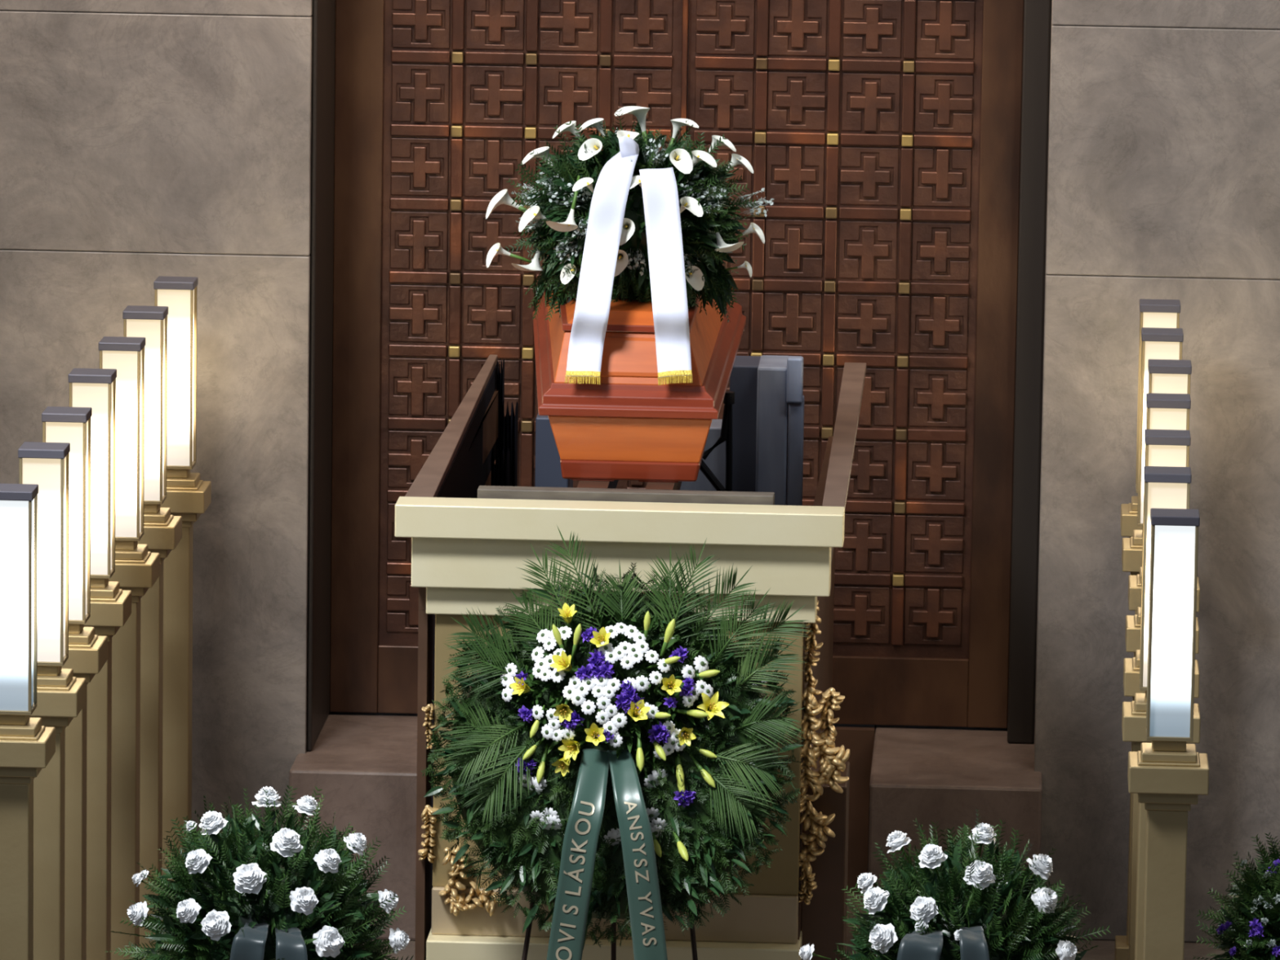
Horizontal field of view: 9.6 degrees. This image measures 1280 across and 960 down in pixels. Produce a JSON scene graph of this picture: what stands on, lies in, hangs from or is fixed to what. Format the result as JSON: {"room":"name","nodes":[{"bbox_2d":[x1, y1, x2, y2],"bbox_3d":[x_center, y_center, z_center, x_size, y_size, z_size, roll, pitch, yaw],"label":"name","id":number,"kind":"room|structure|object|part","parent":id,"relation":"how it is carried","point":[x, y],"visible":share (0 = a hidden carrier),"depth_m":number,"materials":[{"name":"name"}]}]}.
{"room":"crematorium funeral hall","nodes":[
{"label":"crematorium funeral hall","id":0,"kind":"room"},
{"bbox_2d":[0,0,312,849],"bbox_3d":[-3.967,-3.005,28.008,5.685,9.000,1.400,1,9,3],"label":"wall","id":1,"kind":"structure","parent":0,"point":[141,141],"depth_m":27.55,"materials":[{"name":"stone"}]},
{"bbox_2d":[288,711,417,940],"bbox_3d":[-0.935,1.251,28.217,0.606,0.622,1.350,1,9,3],"label":"plinth","id":2,"kind":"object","parent":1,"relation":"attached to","point":[364,765],"depth_m":27.55,"materials":[{"name":"stone"}]},
{"bbox_2d":[329,0,682,713],"bbox_3d":[-0.495,-0.811,28.287,1.281,3.414,0.142,1,9,3],"label":"door","id":3,"kind":"structure","parent":1,"relation":"in","point":[439,104],"depth_m":28.22,"materials":[{"name":"brown wood"}]},
{"bbox_3d":[-0.410,-0.801,28.239,1.096,3.414,0.030,1,9,3],"label":"rail","id":4,"kind":"part","parent":3,"relation":"part of","materials":[{"name":"brown wood"}]},
{"bbox_2d":[306,0,1051,751],"bbox_3d":[0.159,-0.813,27.990,2.654,3.554,1.020,1,9,3],"label":"trim","id":5,"kind":"structure","parent":1,"relation":"attached to","point":[1037,13],"depth_m":27.93,"materials":[{"name":"grey"}]},
{"bbox_2d":[680,0,688,147],"bbox_3d":[0.155,-0.790,28.222,0.020,3.414,0.090,1,9,3],"label":"door frame","id":6,"kind":"structure","parent":1,"relation":"attached to","point":[685,2],"depth_m":28.06,"materials":[{"name":"brown wood"}]},
{"bbox_2d":[352,893,1239,959],"bbox_3d":[-0.356,3.071,19.429,14.000,0.100,22.000,1,9,3],"label":"floor","id":7,"kind":"structure","parent":0,"point":[1105,950],"depth_m":27.63,"materials":[{"name":"stone"}]},
{"bbox_2d":[0,483,55,959],"bbox_3d":[-1.884,1.214,22.828,0.236,2.416,0.236,1,9,3],"label":"lamp","id":8,"kind":"object","parent":7,"relation":"on","point":[27,747],"visible":1,"depth_m":22.68,"materials":[{"name":"grey"}]},
{"bbox_2d":[0,498,34,711],"bbox_3d":[-1.872,0.364,22.688,0.118,0.634,0.118,1,9,3],"label":"diffuser","id":9,"kind":"object","parent":8,"relation":"attached to","point":[16,515],"depth_m":22.63,"materials":[{"name":"grey glass"}]},
{"bbox_3d":[-1.872,0.369,22.689,0.137,0.647,0.137,1,9,3],"label":"frame","id":10,"kind":"part","parent":8,"relation":"part of","materials":[{"name":"brown metal"}]},
{"bbox_2d":[0,725,45,740],"bbox_3d":[-1.877,0.753,22.752,0.184,0.008,0.184,1,9,3],"label":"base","id":11,"kind":"object","parent":8,"relation":"on","point":[6,732],"depth_m":22.67,"materials":[{"name":"stone"}]},
{"bbox_2d":[17,441,86,959],"bbox_3d":[-1.848,1.087,23.605,0.236,2.416,0.236,1,9,3],"label":"lamp","id":12,"kind":"object","parent":7,"relation":"on","point":[61,696],"visible":0.57,"depth_m":23.45,"materials":[{"name":"grey"}]},
{"bbox_3d":[-1.836,0.242,23.466,0.137,0.647,0.137,1,9,3],"label":"frame","id":13,"kind":"part","parent":12,"relation":"part of","materials":[{"name":"brown metal"}]},
{"bbox_2d":[22,457,65,662],"bbox_3d":[-1.836,0.236,23.465,0.118,0.634,0.118,1,9,3],"label":"diffuser","id":14,"kind":"object","parent":12,"relation":"attached to","point":[49,473],"depth_m":23.40,"materials":[{"name":"grey glass"}]},
{"bbox_2d":[36,676,76,689],"bbox_3d":[-1.842,0.626,23.529,0.184,0.008,0.184,1,9,3],"label":"lamp base","id":15,"kind":"object","parent":12,"relation":"on","point":[42,682],"depth_m":23.45,"materials":[{"name":"stone"}]},
{"bbox_2d":[41,406,107,959],"bbox_3d":[-1.832,0.971,24.310,0.236,2.416,0.236,1,9,3],"label":"lamp","id":16,"kind":"object","parent":7,"relation":"on","point":[87,651],"visible":0.5,"depth_m":24.20,"materials":[{"name":"beige metal"}]},
{"bbox_3d":[-1.819,0.126,24.171,0.137,0.647,0.137,1,9,3],"label":"frame","id":17,"kind":"part","parent":16,"relation":"part of","materials":[{"name":"brown metal"}]},
{"bbox_2d":[45,422,87,620],"bbox_3d":[-1.819,0.121,24.171,0.118,0.634,0.118,1,9,3],"label":"diffuser","id":18,"kind":"object","parent":16,"relation":"attached to","point":[75,433],"depth_m":24.11,"materials":[{"name":"grey glass"}]},
{"bbox_2d":[68,635,97,647],"bbox_3d":[-1.825,0.510,24.235,0.184,0.008,0.184,1,9,3],"label":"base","id":19,"kind":"object","parent":16,"relation":"on","point":[74,641],"depth_m":24.15,"materials":[{"name":"metal"}]},
{"bbox_2d":[68,368,131,959],"bbox_3d":[-1.809,0.837,25.126,0.236,2.416,0.236,1,9,3],"label":"lamp","id":20,"kind":"object","parent":7,"relation":"on","point":[95,388],"visible":0.57,"depth_m":25.03,"materials":[{"name":"beige metal"}]},
{"bbox_3d":[-1.796,-0.008,24.987,0.137,0.647,0.137,1,9,3],"label":"frame","id":21,"kind":"part","parent":20,"relation":"part of","materials":[{"name":"brown metal"}]},
{"bbox_2d":[72,382,112,574],"bbox_3d":[-1.796,-0.013,24.986,0.118,0.634,0.118,1,9,3],"label":"diffuser","id":22,"kind":"object","parent":20,"relation":"attached to","point":[96,396],"depth_m":24.92,"materials":[{"name":"grey glass"}]},
{"bbox_2d":[90,589,123,600],"bbox_3d":[-1.802,0.377,25.051,0.184,0.008,0.184,1,9,3],"label":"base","id":23,"kind":"object","parent":20,"relation":"on","point":[95,594],"depth_m":24.97,"materials":[{"name":"metal"}]},
{"bbox_2d":[98,336,159,959],"bbox_3d":[-1.761,0.720,25.844,0.236,2.416,0.236,1,9,3],"label":"lamp","id":24,"kind":"object","parent":7,"relation":"on","point":[137,570],"visible":0.72,"depth_m":25.76,"materials":[{"name":"beige metal"}]},
{"bbox_3d":[-1.748,-0.125,25.705,0.137,0.647,0.137,1,9,3],"label":"frame","id":25,"kind":"part","parent":24,"relation":"part of","materials":[{"name":"brown metal"}]},
{"bbox_2d":[102,351,141,537],"bbox_3d":[-1.748,-0.131,25.704,0.118,0.634,0.118,1,9,3],"label":"diffuser","id":26,"kind":"object","parent":24,"relation":"attached to","point":[127,364],"depth_m":25.64,"materials":[{"name":"grey glass"}]},
{"bbox_2d":[111,551,151,563],"bbox_3d":[-1.754,0.259,25.768,0.184,0.008,0.184,1,9,3],"label":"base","id":27,"kind":"object","parent":24,"relation":"on","point":[120,557],"depth_m":25.68,"materials":[{"name":"metal"}]},
{"bbox_2d":[122,305,182,959],"bbox_3d":[-1.730,0.599,26.584,0.236,2.416,0.236,1,9,3],"label":"lamp","id":28,"kind":"object","parent":7,"relation":"on","point":[162,531],"visible":0.61,"depth_m":26.50,"materials":[{"name":"beige metal"}]},
{"bbox_3d":[-1.717,-0.246,26.445,0.137,0.647,0.137,1,9,3],"label":"frame","id":29,"kind":"part","parent":28,"relation":"part of","materials":[{"name":"brown metal"}]},
{"bbox_2d":[126,319,164,500],"bbox_3d":[-1.717,-0.252,26.444,0.118,0.634,0.118,1,9,3],"label":"diffuser","id":30,"kind":"object","parent":28,"relation":"attached to","point":[153,330],"depth_m":26.38,"materials":[{"name":"grey glass"}]},
{"bbox_2d":[143,515,173,525],"bbox_3d":[-1.723,0.138,26.508,0.184,0.008,0.184,1,9,3],"label":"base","id":31,"kind":"object","parent":28,"relation":"on","point":[148,520],"depth_m":26.42,"materials":[{"name":"metal"}]},
{"bbox_2d":[153,275,211,944],"bbox_3d":[-1.670,0.477,27.331,0.236,2.416,0.236,1,9,3],"label":"lamp","id":32,"kind":"object","parent":7,"relation":"on","point":[188,496],"visible":0.59,"depth_m":27.25,"materials":[{"name":"beige metal"}]},
{"bbox_3d":[-1.658,-0.368,27.192,0.137,0.647,0.137,1,9,3],"label":"frame","id":33,"kind":"part","parent":32,"relation":"part of","materials":[{"name":"brown metal"}]},
{"bbox_2d":[157,288,194,466],"bbox_3d":[-1.658,-0.374,27.191,0.118,0.634,0.118,1,9,3],"label":"diffuser","id":34,"kind":"object","parent":32,"relation":"attached to","point":[180,302],"depth_m":27.13,"materials":[{"name":"grey glass"}]},
{"bbox_2d":[166,480,203,489],"bbox_3d":[-1.663,0.016,27.255,0.184,0.008,0.184,1,9,3],"label":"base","id":35,"kind":"object","parent":32,"relation":"on","point":[171,484],"depth_m":27.17,"materials":[{"name":"metal"}]},
{"bbox_2d":[105,784,413,959],"bbox_3d":[-1.154,1.654,23.120,0.914,1.474,0.844,-2,10,-16],"label":"flower arrangement","id":36,"kind":"object","parent":7,"relation":"on","point":[286,894],"visible":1,"depth_m":22.92,"materials":[{"name":"green plant"}]},
{"bbox_2d":[421,527,811,959],"bbox_3d":[-0.081,1.211,23.884,1.229,2.124,0.519,1,9,3],"label":"wreath","id":37,"kind":"object","parent":7,"relation":"on","point":[612,756],"visible":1,"depth_m":23.78,"materials":[{"name":"green plant"}]},
{"bbox_3d":[-0.362,1.497,23.891,0.068,1.549,0.407,9,12,40],"label":"stand leg","id":38,"kind":"part","parent":37,"relation":"part of","materials":[{"name":"black metal"}]},
{"bbox_3d":[-0.331,0.661,23.791,0.061,0.010,0.010,21,16,-46],"label":"stem","id":39,"kind":"part","parent":37,"relation":"part of","materials":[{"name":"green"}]},
{"bbox_3d":[-0.312,0.818,23.780,0.012,0.071,0.012,43,-16,3],"label":"stem","id":40,"kind":"part","parent":37,"relation":"part of","materials":[{"name":"green"}]},
{"bbox_3d":[-0.298,0.862,23.791,0.014,0.081,0.014,12,-17,2],"label":"stem","id":41,"kind":"part","parent":37,"relation":"part of","materials":[{"name":"green"}]},
{"bbox_3d":[-0.241,0.530,23.765,0.013,0.079,0.013,-22,12,-4],"label":"stem","id":42,"kind":"part","parent":37,"relation":"part of","materials":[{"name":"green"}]},
{"bbox_3d":[-0.206,0.532,23.747,0.014,0.079,0.013,16,13,14],"label":"stem","id":43,"kind":"part","parent":37,"relation":"part of","materials":[{"name":"green"}]},
{"bbox_3d":[-0.179,0.819,23.753,0.012,0.012,0.069,34,27,18],"label":"stem","id":44,"kind":"part","parent":37,"relation":"part of","materials":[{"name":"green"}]},
{"bbox_2d":[515,600,708,778],"bbox_3d":[-0.101,0.667,23.785,0.652,0.568,0.238,1,9,3],"label":"flowers","id":45,"kind":"object","parent":37,"relation":"on","point":[605,689],"depth_m":23.76,"materials":[{"name":"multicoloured plant"}]},
{"bbox_3d":[-0.083,1.584,24.118,0.016,1.310,0.166,1,9,3],"label":"stand leg","id":46,"kind":"part","parent":37,"relation":"part of","materials":[{"name":"black metal"}]},
{"bbox_3d":[-0.026,0.746,23.722,0.012,0.012,0.071,-41,-5,-25],"label":"stem","id":47,"kind":"part","parent":37,"relation":"part of","materials":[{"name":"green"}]},
{"bbox_3d":[-0.002,0.815,23.723,0.015,0.087,0.014,-16,-26,30],"label":"stem","id":48,"kind":"part","parent":37,"relation":"part of","materials":[{"name":"green"}]},
{"bbox_3d":[0.017,0.486,23.761,0.012,0.071,0.012,11,12,27],"label":"stem","id":49,"kind":"part","parent":37,"relation":"part of","materials":[{"name":"green"}]},
{"bbox_3d":[0.053,0.576,23.726,0.072,0.012,0.012,-18,8,19],"label":"stem","id":50,"kind":"part","parent":37,"relation":"part of","materials":[{"name":"green"}]},
{"bbox_3d":[0.074,0.526,23.755,0.016,0.091,0.015,10,15,-37],"label":"stem","id":51,"kind":"part","parent":37,"relation":"part of","materials":[{"name":"green"}]},
{"bbox_3d":[0.114,1.114,23.761,0.016,0.015,0.091,-14,48,-13],"label":"stem","id":52,"kind":"part","parent":37,"relation":"part of","materials":[{"name":"green"}]},
{"bbox_3d":[0.118,0.868,23.772,0.015,0.088,0.015,5,-22,-30],"label":"stem","id":53,"kind":"part","parent":37,"relation":"part of","materials":[{"name":"green"}]},
{"bbox_3d":[0.130,0.721,23.742,0.085,0.014,0.014,8,15,28],"label":"stem","id":54,"kind":"part","parent":37,"relation":"part of","materials":[{"name":"green"}]},
{"bbox_3d":[0.167,0.613,23.760,0.078,0.013,0.013,-11,-3,16],"label":"stem","id":55,"kind":"part","parent":37,"relation":"part of","materials":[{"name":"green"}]},
{"bbox_3d":[0.171,0.837,23.771,0.070,0.012,0.012,22,25,16],"label":"stem","id":56,"kind":"part","parent":37,"relation":"part of","materials":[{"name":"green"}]},
{"bbox_3d":[0.170,1.503,23.864,0.068,1.562,0.407,-6,11,-34],"label":"stand leg","id":57,"kind":"part","parent":37,"relation":"part of","materials":[{"name":"black metal"}]},
{"bbox_3d":[0.181,0.889,23.768,0.083,0.014,0.014,53,19,21],"label":"stem","id":58,"kind":"part","parent":37,"relation":"part of","materials":[{"name":"plant"}]},
{"bbox_2d":[394,354,866,959],"bbox_3d":[0.018,0.875,25.798,1.446,2.176,3.300,1,9,3],"label":"catafalque","id":59,"kind":"object","parent":7,"relation":"on","point":[470,536],"visible":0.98,"depth_m":24.25,"materials":[{"name":"beige stone"}]},
{"bbox_2d":[490,357,518,486],"bbox_3d":[-0.487,0.221,27.012,0.084,1.260,0.452,1,9,3],"label":"hanging cloth","id":60,"kind":"object","parent":59,"relation":"hanging from","point":[504,472],"visible":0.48,"depth_m":27.05,"materials":[{"name":"black fabric"}]},
{"bbox_3d":[-0.095,-0.114,25.364,0.097,0.086,2.248,1,9,3],"label":"rail","id":61,"kind":"part","parent":59,"relation":"part of","materials":[{"name":"wood"}]},
{"bbox_3d":[-0.063,0.132,24.087,1.416,0.105,0.160,1,9,3],"label":"cornice","id":62,"kind":"part","parent":59,"relation":"part of","materials":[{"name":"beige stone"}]},
{"bbox_3d":[-0.058,0.382,24.214,1.238,0.093,0.150,1,9,3],"label":"cornice","id":63,"kind":"part","parent":59,"relation":"part of","materials":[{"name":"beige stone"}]},
{"bbox_3d":[-0.059,0.260,24.154,1.326,0.168,0.150,1,9,3],"label":"cornice","id":64,"kind":"part","parent":59,"relation":"part of","materials":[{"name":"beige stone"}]},
{"bbox_2d":[533,290,746,482],"bbox_3d":[-0.057,-0.423,25.326,0.741,0.537,2.159,1,9,3],"label":"coffin","id":65,"kind":"object","parent":59,"relation":"on","point":[628,425],"visible":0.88,"depth_m":24.33,"materials":[{"name":"orange wood"}]},
{"bbox_3d":[-0.071,-0.669,25.286,0.520,0.038,1.916,1,9,3],"label":"lid","id":66,"kind":"part","parent":65,"relation":"part of","materials":[{"name":"orange wood"}]},
{"bbox_2d":[485,106,773,385],"bbox_3d":[-0.084,-0.788,24.664,0.866,0.814,1.046,5,10,21],"label":"wreath","id":67,"kind":"object","parent":65,"relation":"on","point":[629,219],"visible":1,"depth_m":24.57,"materials":[{"name":"green plant"}]},
{"bbox_3d":[-0.378,-0.718,24.787,0.104,0.013,0.010,18,10,-22],"label":"stem","id":68,"kind":"part","parent":67,"relation":"part of","materials":[{"name":"green"}]},
{"bbox_3d":[-0.337,-0.856,24.784,0.137,0.017,0.014,28,7,-16],"label":"stem","id":69,"kind":"part","parent":67,"relation":"part of","materials":[{"name":"green"}]},
{"bbox_3d":[-0.206,-0.925,24.543,0.015,0.120,0.012,16,-21,-10],"label":"stem","id":70,"kind":"part","parent":67,"relation":"part of","materials":[{"name":"green"}]},
{"bbox_2d":[553,150,718,262],"bbox_3d":[-0.020,-0.861,24.805,0.552,0.432,0.480,1,9,3],"label":"flower","id":71,"kind":"object","parent":67,"relation":"on","point":[695,171],"depth_m":24.58,"materials":[{"name":"white plant"}]},
{"bbox_3d":[0.027,-1.066,24.783,0.018,0.148,0.015,-23,19,-29],"label":"stem","id":72,"kind":"part","parent":67,"relation":"part of","materials":[{"name":"green"}]},
{"bbox_3d":[0.094,-1.060,24.776,0.014,0.115,0.011,24,19,19],"label":"stem","id":73,"kind":"part","parent":67,"relation":"part of","materials":[{"name":"green"}]},
{"bbox_3d":[0.288,-0.685,24.767,0.066,0.008,0.006,-10,13,23],"label":"stem","id":74,"kind":"part","parent":67,"relation":"part of","materials":[{"name":"green"}]},
{"bbox_3d":[-0.069,-0.641,25.290,0.559,0.022,1.940,1,9,3],"label":"lid moulding","id":75,"kind":"part","parent":65,"relation":"part of","materials":[{"name":"orange wood"}]},
{"bbox_3d":[-0.058,-0.551,25.304,0.638,0.158,2.077,1,9,3],"label":"lid","id":76,"kind":"part","parent":65,"relation":"part of","materials":[{"name":"orange wood"}]},
{"bbox_3d":[-0.036,-0.391,24.315,0.370,0.120,0.064,1,9,3],"label":"lid panel","id":77,"kind":"part","parent":65,"relation":"part of","materials":[{"name":"orange wood"}]},
{"bbox_3d":[0.117,-0.109,25.353,0.087,0.086,2.248,1,9,3],"label":"rail","id":78,"kind":"part","parent":59,"relation":"part of","materials":[{"name":"wood"}]},
{"bbox_2d":[534,355,804,506],"bbox_3d":[0.095,0.664,26.830,0.939,2.260,0.450,1,9,3],"label":"lift","id":79,"kind":"object","parent":7,"relation":"on","point":[757,446],"visible":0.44,"depth_m":26.62,"materials":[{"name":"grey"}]},
{"bbox_3d":[-0.310,0.512,26.892,0.117,1.528,0.300,1,9,3],"label":"panel","id":80,"kind":"part","parent":79,"relation":"part of","materials":[{"name":"grey metal"}]},
{"bbox_3d":[0.211,0.535,26.919,0.220,1.490,0.200,1,9,3],"label":"panel","id":81,"kind":"part","parent":79,"relation":"part of","materials":[{"name":"grey metal"}]},
{"bbox_3d":[0.279,0.043,26.531,0.186,0.246,0.028,1,9,3],"label":"arm","id":82,"kind":"part","parent":79,"relation":"part of","materials":[{"name":"black"}]},
{"bbox_3d":[0.266,-0.177,26.495,0.113,0.220,0.028,1,9,3],"label":"arm","id":83,"kind":"part","parent":79,"relation":"part of","materials":[{"name":"black"}]},
{"bbox_3d":[0.309,-0.066,26.511,0.029,0.457,0.024,1,9,3],"label":"arm","id":84,"kind":"part","parent":79,"relation":"part of","materials":[{"name":"black"}]},
{"bbox_3d":[0.364,0.429,26.879,0.111,1.717,0.250,1,9,3],"label":"panel","id":85,"kind":"part","parent":79,"relation":"part of","materials":[{"name":"blue"}]},
{"bbox_3d":[0.458,0.434,26.839,0.109,1.723,0.300,1,9,3],"label":"panel","id":86,"kind":"part","parent":79,"relation":"part of","materials":[{"name":"grey metal"}]},
{"bbox_3d":[0.540,-0.350,26.564,0.056,0.160,0.060,1,9,3],"label":"post","id":87,"kind":"part","parent":79,"relation":"part of","materials":[{"name":"metal"}]},
{"bbox_3d":[0.534,0.505,26.720,0.054,1.623,0.050,1,9,3],"label":"post","id":88,"kind":"part","parent":79,"relation":"part of","materials":[{"name":"grey metal"}]},
{"bbox_2d":[832,724,875,893],"bbox_3d":[0.136,1.195,28.654,1.486,0.622,0.360,1,9,3],"label":"trim","id":89,"kind":"structure","parent":7,"relation":"on","point":[859,739],"depth_m":28.43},
{"bbox_2d":[798,808,1111,959],"bbox_3d":[0.973,1.700,23.188,0.892,1.424,0.803,-3,10,-23],"label":"flower arrangement","id":90,"kind":"object","parent":7,"relation":"on","point":[977,910],"visible":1,"depth_m":22.97,"materials":[{"name":"green plant"}]},
{"bbox_2d":[1114,298,1180,959],"bbox_3d":[1.820,0.563,27.123,0.236,2.416,0.236,1,9,3],"label":"lamp","id":91,"kind":"object","parent":7,"relation":"on","point":[1155,313],"visible":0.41,"depth_m":26.94,"materials":[{"name":"beige metal"}]},
{"bbox_2d":[1128,502,1137,513],"bbox_3d":[1.827,0.102,27.048,0.184,0.008,0.184,1,9,3],"label":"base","id":92,"kind":"object","parent":91,"relation":"on","point":[1132,507],"depth_m":26.97,"materials":[{"name":"metal"}]},
{"bbox_3d":[1.833,-0.282,26.984,0.137,0.647,0.137,1,9,3],"label":"frame","id":93,"kind":"part","parent":91,"relation":"part of","materials":[{"name":"brown metal"}]},
{"bbox_2d":[1142,311,1177,328],"bbox_3d":[1.833,-0.288,26.983,0.118,0.634,0.118,1,9,3],"label":"diffuser","id":94,"kind":"object","parent":91,"relation":"attached to","point":[1150,319],"depth_m":26.88,"materials":[{"name":"grey glass"}]},
{"bbox_2d":[1121,327,1183,959],"bbox_3d":[1.780,0.678,26.417,0.236,2.416,0.236,1,9,3],"label":"lamp","id":95,"kind":"object","parent":7,"relation":"on","point":[1157,343],"visible":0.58,"depth_m":26.23,"materials":[{"name":"beige metal"}]},
{"bbox_2d":[1129,537,1142,547],"bbox_3d":[1.787,0.217,26.341,0.184,0.008,0.184,1,9,3],"label":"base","id":96,"kind":"object","parent":95,"relation":"on","point":[1135,542],"depth_m":26.26,"materials":[{"name":"metal"}]},
{"bbox_3d":[1.792,-0.167,26.278,0.137,0.647,0.137,1,9,3],"label":"frame","id":97,"kind":"part","parent":95,"relation":"part of","materials":[{"name":"brown metal"}]},
{"bbox_2d":[1140,341,1179,523],"bbox_3d":[1.792,-0.172,26.277,0.118,0.634,0.118,1,9,3],"label":"diffuser","id":98,"kind":"object","parent":95,"relation":"attached to","point":[1170,350],"depth_m":26.18,"materials":[{"name":"grey glass"}]},
{"bbox_2d":[1121,466,1200,959],"bbox_3d":[1.593,1.162,23.460,0.236,2.416,0.236,1,9,3],"label":"lamp","id":99,"kind":"object","parent":7,"relation":"on","point":[1165,487],"visible":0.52,"depth_m":23.28,"materials":[{"name":"beige metal"}]},
{"bbox_2d":[1130,701,1146,715],"bbox_3d":[1.600,0.701,23.385,0.184,0.008,0.184,1,9,3],"label":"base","id":100,"kind":"object","parent":99,"relation":"on","point":[1137,708],"depth_m":23.30,"materials":[{"name":"stone"}]},
{"bbox_3d":[1.606,0.317,23.321,0.137,0.647,0.137,1,9,3],"label":"frame","id":101,"kind":"part","parent":99,"relation":"part of","materials":[{"name":"brown metal"}]},
{"bbox_2d":[1142,482,1186,686],"bbox_3d":[1.606,0.311,23.320,0.118,0.634,0.118,1,9,3],"label":"diffuser","id":102,"kind":"object","parent":99,"relation":"attached to","point":[1157,495],"depth_m":23.22,"materials":[{"name":"white glass"}]},
{"bbox_2d":[1123,429,1199,953],"bbox_3d":[1.643,1.044,24.181,0.236,2.416,0.236,1,9,3],"label":"lamp","id":103,"kind":"object","parent":7,"relation":"on","point":[1163,447],"visible":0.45,"depth_m":23.94,"materials":[{"name":"white glass"}]},
{"bbox_2d":[1132,657,1139,670],"bbox_3d":[1.650,0.583,24.105,0.184,0.008,0.184,1,9,3],"label":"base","id":104,"kind":"object","parent":103,"relation":"on","point":[1135,660],"depth_m":24.03,"materials":[{"name":"beige metal"}]},
{"bbox_3d":[1.656,0.199,24.042,0.137,0.647,0.137,1,9,3],"label":"frame","id":105,"kind":"part","parent":103,"relation":"part of","materials":[{"name":"brown metal"}]},
{"bbox_2d":[1148,444,1186,466],"bbox_3d":[1.656,0.194,24.041,0.118,0.634,0.118,1,9,3],"label":"diffuser","id":106,"kind":"object","parent":103,"relation":"attached to","point":[1167,455],"depth_m":23.94,"materials":[{"name":"grey glass"}]},
{"bbox_2d":[1124,392,1199,657],"bbox_3d":[1.698,0.921,24.931,0.236,2.416,0.236,1,9,3],"label":"lamp","id":107,"kind":"object","parent":7,"relation":"on","point":[1164,411],"visible":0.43,"depth_m":24.69,"materials":[{"name":"white glass"}]},
{"bbox_2d":[1133,614,1140,626],"bbox_3d":[1.705,0.461,24.856,0.184,0.008,0.184,1,9,3],"label":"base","id":108,"kind":"object","parent":107,"relation":"on","point":[1136,617],"depth_m":24.78,"materials":[{"name":"beige metal"}]},
{"bbox_3d":[1.710,0.076,24.793,0.137,0.647,0.137,1,9,3],"label":"frame","id":109,"kind":"part","parent":107,"relation":"part of","materials":[{"name":"brown metal"}]},
{"bbox_2d":[1149,408,1186,430],"bbox_3d":[1.710,0.071,24.792,0.118,0.634,0.118,1,9,3],"label":"diffuser","id":110,"kind":"object","parent":107,"relation":"attached to","point":[1175,419],"depth_m":24.69,"materials":[{"name":"grey glass"}]},
{"bbox_2d":[1128,359,1199,612],"bbox_3d":[1.755,0.799,25.680,0.236,2.416,0.236,1,9,3],"label":"lamp","id":111,"kind":"object","parent":7,"relation":"on","point":[1165,375],"visible":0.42,"depth_m":25.44,"materials":[{"name":"white glass"}]},
{"bbox_2d":[1136,574,1141,586],"bbox_3d":[1.762,0.338,25.604,0.184,0.008,0.184,1,9,3],"label":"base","id":112,"kind":"object","parent":111,"relation":"on","point":[1138,576],"depth_m":25.56,"materials":[{"name":"beige metal"}]},
{"bbox_3d":[1.767,-0.046,25.541,0.137,0.647,0.137,1,9,3],"label":"frame","id":113,"kind":"part","parent":111,"relation":"part of","materials":[{"name":"brown metal"}]},
{"bbox_2d":[1151,373,1187,394],"bbox_3d":[1.767,-0.051,25.540,0.118,0.634,0.118,1,9,3],"label":"diffuser","id":114,"kind":"object","parent":111,"relation":"attached to","point":[1161,383],"depth_m":25.43,"materials":[{"name":"grey glass"}]},
{"bbox_2d":[1127,508,1208,959],"bbox_3d":[1.562,1.288,22.691,0.236,2.416,0.236,1,9,3],"label":"lamp","id":115,"kind":"object","parent":7,"relation":"on","point":[1168,775],"visible":1,"depth_m":22.52,"materials":[{"name":"white glass"}]},
{"bbox_2d":[1137,751,1199,766],"bbox_3d":[1.569,0.827,22.615,0.184,0.008,0.184,1,9,3],"label":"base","id":116,"kind":"object","parent":115,"relation":"on","point":[1144,758],"depth_m":22.53,"materials":[{"name":"beige metal"}]},
{"bbox_3d":[1.575,0.443,22.552,0.137,0.647,0.137,1,9,3],"label":"frame","id":117,"kind":"part","parent":115,"relation":"part of","materials":[{"name":"brown metal"}]},
{"bbox_2d":[1149,525,1195,737],"bbox_3d":[1.575,0.438,22.551,0.118,0.634,0.118,1,9,3],"label":"diffuser","id":118,"kind":"object","parent":115,"relation":"attached to","point":[1172,548],"depth_m":22.49,"materials":[{"name":"white glass"}]},
{"bbox_2d":[1192,832,1279,959],"bbox_3d":[2.136,1.637,24.554,0.712,1.139,0.628,0,9,-3],"label":"flower arrangement","id":119,"kind":"object","parent":7,"relation":"on","point":[1254,933],"visible":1,"depth_m":24.41,"materials":[{"name":"green plant"}]},
{"bbox_2d":[1034,0,1279,942],"bbox_3d":[4.350,-2.816,27.606,5.659,9.000,1.400,1,9,3],"label":"wall","id":120,"kind":"structure","parent":0,"point":[1163,154],"depth_m":27.43,"materials":[{"name":"stone"}]},
{"bbox_2d":[686,0,1023,728],"bbox_3d":[0.782,-0.781,28.225,1.234,3.414,0.142,1,9,3],"label":"door","id":121,"kind":"structure","parent":120,"relation":"in","point":[883,136],"depth_m":28.17,"materials":[{"name":"brown wood"}]},
{"bbox_3d":[0.706,-0.776,28.186,1.085,3.414,0.030,1,9,3],"label":"rail","id":122,"kind":"part","parent":121,"relation":"part of","materials":[{"name":"brown wood"}]},
{"bbox_2d":[867,724,1042,951],"bbox_3d":[1.166,1.299,28.116,0.623,0.622,1.350,1,9,3],"label":"stone plinth","id":123,"kind":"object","parent":120,"relation":"attached to","point":[941,775],"depth_m":27.45,"materials":[{"name":"stone"}]}
]}

